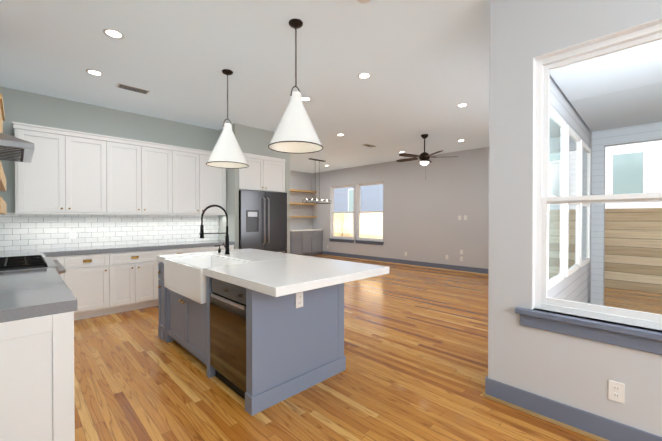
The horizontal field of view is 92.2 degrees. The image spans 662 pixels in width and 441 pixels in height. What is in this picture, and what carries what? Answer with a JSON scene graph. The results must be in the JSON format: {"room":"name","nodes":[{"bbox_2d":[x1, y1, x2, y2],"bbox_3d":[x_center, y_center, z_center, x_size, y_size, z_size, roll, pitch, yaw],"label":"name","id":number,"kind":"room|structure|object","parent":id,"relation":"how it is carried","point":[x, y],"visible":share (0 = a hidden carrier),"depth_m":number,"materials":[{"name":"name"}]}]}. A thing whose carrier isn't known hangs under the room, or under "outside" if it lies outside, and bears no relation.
{"room":"kitchen","nodes":[
{"label":"kitchen","id":0,"kind":"room"},
{"bbox_2d":[0,86,218,212],"bbox_3d":[-2.932,-0.212,5.537,4.410,3.050,0.180,0,1,-45],"label":"wall","id":1,"kind":"structure","parent":0,"point":[20,106],"depth_m":4.72,"materials":[{"name":"grey paint"}]},
{"bbox_2d":[12,121,111,212],"bbox_3d":[-3.680,-0.653,4.423,1.005,1.090,0.347,0,1,-45],"label":"upper cabinet","id":2,"kind":"object","parent":1,"relation":"attached to","point":[64,171],"depth_m":4.27,"materials":[{"name":"white wood"}]},
{"bbox_2d":[0,213,218,250],"bbox_3d":[-2.119,-0.100,3.838,3.177,0.985,3.377,0,1,-45],"label":"backsplash","id":3,"kind":"structure","parent":1,"relation":"attached to","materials":[{"name":"tile"}]},
{"bbox_2d":[70,230,75,238],"bbox_3d":[-3.730,0.201,4.606,0.075,0.120,0.008,0,1,-45],"label":"outlet","id":4,"kind":"object","parent":3,"relation":"attached to","point":[72,234],"visible":1,"depth_m":4.60,"materials":[{"name":"white plastic"}]},
{"bbox_2d":[112,137,175,212],"bbox_3d":[-3.049,-0.658,5.044,1.025,1.090,0.347,0,1,-45],"label":"upper cabinet","id":5,"kind":"object","parent":1,"relation":"attached to","point":[143,173],"depth_m":4.93,"materials":[{"name":"white wood"}]},
{"bbox_2d":[165,260,200,271],"bbox_3d":[-1.439,0.550,3.084,0.036,0.268,0.956,0,1,-45],"label":"sink","id":6,"kind":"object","parent":0,"relation":"attached to","point":[192,267],"depth_m":3.05,"materials":[{"name":"white ceramic"}]},
{"bbox_2d":[173,256,212,259],"bbox_3d":[-1.585,0.545,3.591,0.469,0.268,0.028,0,1,-45],"label":"sink","id":7,"kind":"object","parent":0,"relation":"attached to","point":[174,257],"depth_m":3.60,"materials":[{"name":"white ceramic"}]},
{"bbox_2d":[213,256,248,263],"bbox_3d":[-1.082,0.546,3.435,0.028,0.268,0.956,0,1,-45],"label":"countertop","id":8,"kind":"structure","parent":0,"relation":"attached to","point":[214,257],"depth_m":3.40,"materials":[{"name":"white stone"}]},
{"bbox_2d":[0,0,489,172],"bbox_3d":[0.774,-1.779,4.611,8.770,0.100,13.160,0,1,-45],"label":"ceiling","id":9,"kind":"structure","parent":0,"point":[424,64],"depth_m":3.51,"materials":[{"name":"white paint"}]},
{"bbox_2d":[86,69,102,75],"bbox_3d":[-2.751,-1.718,3.709,0.164,0.006,0.164,0,1,-45],"label":"recessed light","id":10,"kind":"object","parent":9,"relation":"in","point":[94,72],"visible":1,"depth_m":3.70,"materials":[{"name":"white"}]},
{"bbox_2d":[103,29,123,38],"bbox_3d":[-1.994,-1.712,2.925,0.164,0.006,0.164,0,1,-45],"label":"recessed light","id":11,"kind":"object","parent":9,"relation":"in","point":[113,33],"visible":1,"depth_m":2.92,"materials":[{"name":"white"}]},
{"bbox_2d":[116,83,149,93],"bbox_3d":[-2.585,-1.720,4.167,0.360,0.009,0.160,0,1,-45],"label":"ceiling vent","id":12,"kind":"object","parent":9,"relation":"in","point":[131,88],"visible":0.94,"depth_m":4.14,"materials":[{"name":"white metal"}]},
{"bbox_2d":[206,69,248,168],"bbox_3d":[-1.196,-1.179,3.687,0.479,1.083,0.479,0,1,-45],"label":"pendant light","id":13,"kind":"object","parent":9,"relation":"hanging from","point":[227,152],"visible":1,"depth_m":3.60,"materials":[{"name":"white metal"}]},
{"bbox_2d":[268,19,322,153],"bbox_3d":[-0.305,-1.171,2.768,0.479,1.083,0.479,0,1,-45],"label":"pendant light","id":14,"kind":"object","parent":9,"relation":"hanging from","point":[295,132],"visible":1,"depth_m":2.68,"materials":[{"name":"white metal"}]},
{"bbox_2d":[302,97,310,100],"bbox_3d":[-0.362,-1.725,4.532,0.164,0.006,0.164,0,1,-45],"label":"recessed light","id":15,"kind":"object","parent":9,"relation":"in","point":[306,99],"visible":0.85,"depth_m":4.54,"materials":[{"name":"white"}]},
{"bbox_2d":[305,158,330,203],"bbox_3d":[-0.402,-1.134,9.282,0.960,1.270,0.170,0,1,-45],"label":"linear chandelier","id":16,"kind":"object","parent":9,"relation":"hanging from","point":[317,199],"visible":1,"depth_m":9.28,"materials":[{"name":"brown metal"}]},
{"bbox_2d":[357,73,370,78],"bbox_3d":[0.396,-1.719,3.790,0.164,0.006,0.164,0,1,-45],"label":"recessed light","id":17,"kind":"object","parent":9,"relation":"in","point":[364,75],"visible":1,"depth_m":3.78,"materials":[{"name":"white"}]},
{"bbox_2d":[357,0,370,3],"bbox_3d":[0.251,-1.693,2.413,0.130,0.034,0.130,0,1,-45],"label":"smoke detector","id":18,"kind":"object","parent":9,"relation":"attached to","point":[363,1],"visible":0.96,"depth_m":2.44,"materials":[{"name":"white plastic"}]},
{"bbox_2d":[396,134,457,178],"bbox_3d":[1.870,-1.302,6.536,1.248,0.888,1.209,0,1,-45],"label":"ceiling fan","id":19,"kind":"object","parent":9,"relation":"hanging from","point":[424,157],"visible":1,"depth_m":6.44,"materials":[{"name":"brown metal"}]},
{"bbox_2d":[457,103,467,106],"bbox_3d":[1.974,-1.728,4.782,0.164,0.006,0.164,0,1,-45],"label":"recessed light","id":20,"kind":"object","parent":9,"relation":"in","point":[462,105],"visible":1,"depth_m":4.78,"materials":[{"name":"white"}]},
{"bbox_2d":[219,123,289,253],"bbox_3d":[-1.509,-0.219,6.362,1.225,3.050,0.640,0,1,-45],"label":"wall","id":21,"kind":"structure","parent":0,"point":[252,140],"depth_m":5.91,"materials":[{"name":"grey paint"}]},
{"bbox_2d":[176,146,225,212],"bbox_3d":[-2.415,-0.663,5.668,1.014,1.090,0.347,0,1,-45],"label":"upper cabinet","id":22,"kind":"object","parent":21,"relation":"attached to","point":[199,185],"depth_m":5.52,"materials":[{"name":"white wood"}]},
{"bbox_2d":[239,152,285,192],"bbox_3d":[-1.504,-0.909,6.333,1.040,0.680,0.674,0,1,-45],"label":"upper cabinet","id":23,"kind":"object","parent":21,"relation":"attached to","point":[263,173],"visible":0.79,"depth_m":6.10,"materials":[{"name":"white wood"}]},
{"bbox_2d":[290,171,311,228],"bbox_3d":[-2.208,-0.258,10.796,4.360,3.050,0.180,0,1,-45],"label":"wall","id":24,"kind":"structure","parent":0,"point":[300,180],"depth_m":11.74,"materials":[{"name":"grey paint"}]},
{"bbox_2d":[74,255,661,440],"bbox_3d":[0.774,1.351,4.638,8.770,0.060,13.160,0,1,-45],"label":"floor","id":25,"kind":"structure","parent":0,"point":[416,346],"depth_m":2.63,"materials":[{"name":"brown wood"}]},
{"bbox_2d":[0,309,79,440],"bbox_3d":[-1.819,0.908,1.714,0.612,0.875,0.757,0,1,-45],"label":"base cabinet","id":26,"kind":"object","parent":25,"relation":"on","point":[37,403],"depth_m":1.57,"materials":[{"name":"white wood"}]},
{"bbox_2d":[0,253,79,320],"bbox_3d":[-2.656,0.433,2.571,0.626,0.060,3.160,0,1,-45],"label":"countertop","id":27,"kind":"structure","parent":26,"relation":"on","point":[23,292],"depth_m":1.84,"materials":[{"name":"grey stone"}]},
{"bbox_2d":[0,257,59,272],"bbox_3d":[-2.894,0.521,2.871,0.603,0.249,0.913,0,1,-45],"label":"cooktop","id":28,"kind":"object","parent":27,"relation":"in","point":[21,262],"depth_m":2.76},
{"bbox_2d":[52,253,71,288],"bbox_3d":[-3.660,0.887,4.206,0.300,0.875,0.703,0,1,-45],"label":"base cabinet","id":29,"kind":"object","parent":25,"relation":"on","point":[65,259],"depth_m":4.08,"materials":[{"name":"white wood"}]},
{"bbox_2d":[72,253,115,318],"bbox_3d":[-3.432,0.884,4.483,0.546,0.875,0.628,0,1,-45],"label":"base cabinet","id":30,"kind":"object","parent":25,"relation":"on","point":[93,274],"depth_m":4.30,"materials":[{"name":"white wood"}]},
{"bbox_2d":[0,241,234,256],"bbox_3d":[-3.080,0.414,4.819,3.176,0.060,0.638,0,1,-45],"label":"countertop","id":31,"kind":"structure","parent":30,"relation":"on","point":[155,244],"depth_m":4.56,"materials":[{"name":"grey stone"}]},
{"bbox_2d":[116,249,163,312],"bbox_3d":[-3.064,0.881,4.846,0.752,0.875,0.628,0,1,-45],"label":"base cabinet","id":32,"kind":"object","parent":25,"relation":"on","point":[137,278],"depth_m":4.65,"materials":[{"name":"white wood"}]},
{"bbox_2d":[164,245,203,254],"bbox_3d":[-2.622,0.878,5.281,0.752,0.875,0.628,0,1,-45],"label":"base cabinet","id":33,"kind":"object","parent":25,"relation":"on","point":[191,248],"depth_m":5.14,"materials":[{"name":"white wood"}]},
{"bbox_2d":[204,245,233,251],"bbox_3d":[-2.200,0.874,5.697,0.695,0.875,0.628,0,1,-45],"label":"base cabinet","id":34,"kind":"object","parent":25,"relation":"on","point":[207,248],"depth_m":5.46,"materials":[{"name":"white wood"}]},
{"bbox_2d":[157,260,345,415],"bbox_3d":[-0.935,0.897,3.225,0.988,0.870,2.038,0,1,-45],"label":"kitchen island","id":35,"kind":"object","parent":25,"relation":"on","point":[238,322],"depth_m":2.54,"materials":[{"name":"blue"}]},
{"bbox_2d":[210,277,245,399],"bbox_3d":[-0.605,0.904,2.687,0.595,0.866,0.602,0,1,-45],"label":"dishwasher","id":36,"kind":"object","parent":35,"relation":"in","point":[227,298],"depth_m":2.46,"materials":[{"name":"silver"}]},
{"bbox_2d":[157,248,388,295],"bbox_3d":[-0.740,0.432,3.223,1.200,0.060,2.360,0,1,-45],"label":"island countertop","id":37,"kind":"structure","parent":35,"relation":"on","point":[268,273],"depth_m":2.60,"materials":[{"name":"white stone"}]},
{"bbox_2d":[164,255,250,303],"bbox_3d":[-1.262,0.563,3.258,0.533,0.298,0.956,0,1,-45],"label":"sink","id":38,"kind":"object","parent":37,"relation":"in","point":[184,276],"depth_m":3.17,"materials":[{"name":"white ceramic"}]},
{"bbox_2d":[199,204,229,253],"bbox_3d":[-1.401,0.106,3.737,0.362,0.585,0.248,0,1,-45],"label":"faucet","id":39,"kind":"object","parent":37,"relation":"on","point":[201,233],"depth_m":3.76,"materials":[{"name":"black metal"}]},
{"bbox_2d":[296,292,302,307],"bbox_3d":[-0.245,0.619,2.480,0.072,0.115,0.008,0,1,-45],"label":"outlet","id":40,"kind":"object","parent":35,"relation":"attached to","point":[299,299],"visible":1,"depth_m":2.48,"materials":[{"name":"white plastic"}]},
{"bbox_2d":[239,190,286,252],"bbox_3d":[-1.465,0.376,6.305,1.020,1.860,0.731,0,1,-45],"label":"fridge","id":41,"kind":"object","parent":25,"relation":"on","point":[262,220],"visible":0.52,"depth_m":6.04,"materials":[{"name":"black metal"}]},
{"bbox_2d":[290,229,305,255],"bbox_3d":[-1.341,0.815,11.095,0.543,0.900,0.617,0,1,-45],"label":"base cabinet","id":42,"kind":"object","parent":25,"relation":"on","point":[297,239],"depth_m":10.90,"materials":[{"name":"grey wood"}]},
{"bbox_2d":[306,229,313,255],"bbox_3d":[-1.025,0.812,11.407,0.608,0.900,0.617,0,1,-45],"label":"base cabinet","id":43,"kind":"object","parent":25,"relation":"on","point":[306,242],"depth_m":11.27,"materials":[{"name":"grey wood"}]},
{"bbox_2d":[314,229,321,254],"bbox_3d":[-0.709,0.810,11.718,0.543,0.900,0.617,0,1,-45],"label":"base cabinet","id":44,"kind":"object","parent":25,"relation":"on","point":[317,232],"depth_m":11.53,"materials":[{"name":"grey wood"}]},
{"bbox_2d":[312,147,488,268],"bbox_3d":[2.245,-0.244,9.251,0.180,3.050,8.270,0,1,-45],"label":"wall","id":45,"kind":"structure","parent":0,"point":[421,221],"depth_m":8.74,"materials":[{"name":"grey paint"}]},
{"bbox_2d":[329,238,353,242],"bbox_3d":[0.366,0.695,11.051,0.105,0.100,1.180,0,1,-45],"label":"sill","id":46,"kind":"structure","parent":45,"relation":"attached to","point":[343,240],"depth_m":10.98,"materials":[{"name":"blue"}]},
{"bbox_2d":[330,184,353,239],"bbox_3d":[0.407,-0.285,11.083,0.130,1.860,1.120,0,1,-45],"label":"window","id":47,"kind":"structure","parent":45,"relation":"in","point":[332,195],"depth_m":11.26,"materials":[{"name":"white plastic"}]},
{"bbox_2d":[356,181,382,241],"bbox_3d":[1.267,-0.277,10.210,0.130,1.860,1.090,0,1,-45],"label":"window","id":48,"kind":"structure","parent":45,"relation":"in","point":[358,212],"depth_m":10.43,"materials":[{"name":"white plastic"}]},
{"bbox_2d":[355,240,383,244],"bbox_3d":[1.226,0.703,10.178,0.105,0.100,1.150,0,1,-45],"label":"sill","id":49,"kind":"structure","parent":45,"relation":"attached to","point":[370,242],"depth_m":10.11,"materials":[{"name":"blue"}]},
{"bbox_2d":[321,251,488,274],"bbox_3d":[2.170,1.211,9.189,0.034,0.140,8.270,0,1,-45],"label":"baseboard","id":50,"kind":"structure","parent":45,"relation":"attached to","point":[371,258],"depth_m":9.00,"materials":[{"name":"blue"}]},
{"bbox_2d":[488,0,661,436],"bbox_3d":[2.852,-0.172,0.867,0.180,3.050,4.530,0,1,-45],"label":"wall","id":51,"kind":"structure","parent":0,"point":[576,372],"depth_m":2.23,"materials":[{"name":"grey paint"}]},
{"bbox_2d":[485,376,489,394],"bbox_3d":[3.113,1.253,4.330,5.426,0.140,0.019,0,1,-45],"label":"baseboard","id":52,"kind":"structure","parent":51,"relation":"attached to","point":[487,380],"depth_m":2.42,"materials":[{"name":"blue"}]},
{"bbox_2d":[486,379,661,440],"bbox_3d":[2.780,1.284,0.800,0.034,0.140,4.516,0,1,-45],"label":"baseboard","id":53,"kind":"structure","parent":51,"relation":"attached to","point":[599,426],"depth_m":2.07,"materials":[{"name":"blue"}]},
{"bbox_2d":[515,307,661,354],"bbox_3d":[1.998,0.686,1.624,0.105,0.120,1.875,0,1,-45],"label":"sill","id":54,"kind":"structure","parent":51,"relation":"attached to","point":[635,338],"depth_m":1.96,"materials":[{"name":"blue"}]},
{"bbox_2d":[532,18,661,329],"bbox_3d":[2.039,-0.249,1.656,0.130,1.750,1.695,0,1,-45],"label":"window","id":55,"kind":"structure","parent":51,"relation":"in","point":[621,40],"depth_m":2.10,"materials":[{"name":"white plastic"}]},
{"bbox_2d":[608,380,624,403],"bbox_3d":[1.708,1.024,1.905,0.008,0.115,0.072,0,1,-45],"label":"electrical outlet","id":56,"kind":"object","parent":51,"relation":"attached to","point":[616,391],"visible":1,"depth_m":1.90,"materials":[{"name":"white plastic"}]},
{"bbox_3d":[-1.151,-0.168,0.457,0.180,3.050,9.920,0,1,-45],"label":"wall","id":57,"kind":"structure","parent":0,"visible":0},
{"bbox_2d":[0,161,6,214],"bbox_3d":[-2.188,-0.173,1.898,0.337,0.265,1.170,0,1,-45],"label":"shelf","id":58,"kind":"object","parent":57,"relation":"attached to","point":[3,208],"visible":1,"depth_m":1.90,"materials":[{"name":"brown wood"}]},
{"bbox_2d":[0,94,33,162],"bbox_3d":[-2.962,-1.148,2.791,0.500,1.127,0.940,0,1,-45],"label":"range hood","id":59,"kind":"object","parent":57,"relation":"attached to","point":[12,148],"visible":1,"depth_m":2.67,"materials":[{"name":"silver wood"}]},
{"label":"outside","id":60,"kind":"structure","parent":0,"visible":0},
{"bbox_3d":[5.814,1.640,11.145,36.000,0.150,36.000,0,1,-45],"label":"ground","id":61,"kind":"structure","parent":60,"visible":0},
{"bbox_2d":[334,184,382,211],"bbox_3d":[5.905,-2.947,18.283,8.400,8.900,13.500,0,1,-45],"label":"neighbor house","id":62,"kind":"structure","parent":61,"relation":"on","point":[371,207],"depth_m":17.03,"materials":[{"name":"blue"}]},
{"bbox_2d":[334,208,661,293],"bbox_3d":[4.669,0.656,8.607,0.100,1.860,30.000,0,1,-45],"label":"fence","id":63,"kind":"object","parent":61,"relation":"on","point":[650,269],"depth_m":6.84,"materials":[{"name":"brown wood"}]},
{"bbox_2d":[605,140,661,208],"bbox_3d":[13.514,-2.958,7.916,8.100,9.100,11.250,0,1,-45],"label":"neighbor house","id":64,"kind":"structure","parent":61,"relation":"on","point":[629,160],"depth_m":8.25,"materials":[{"name":"white paint"}]},
{"bbox_3d":[3.332,-0.202,4.392,5.450,3.050,0.180,0,1,-45],"label":"wall","id":65,"kind":"structure","parent":0,"visible":0},
{"bbox_2d":[547,75,591,303],"bbox_3d":[3.413,-1.577,4.301,5.446,6.200,0.043,0,1,-45],"label":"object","id":66,"kind":"structure","parent":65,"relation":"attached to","point":[555,174],"depth_m":3.52,"materials":[{"name":"white plastic"}]},
{"bbox_3d":[4.392,1.429,1.885,3.416,0.110,4.800,0,1,-45],"label":"floor","id":67,"kind":"structure","parent":0,"visible":0},
{"bbox_2d":[550,39,661,305],"bbox_3d":[4.392,-0.001,1.873,3.416,2.750,4.800,0,1,-45],"label":"porch roof","id":68,"kind":"structure","parent":67,"relation":"on","point":[594,107],"depth_m":3.51,"materials":[{"name":"white paint"}]}
]}

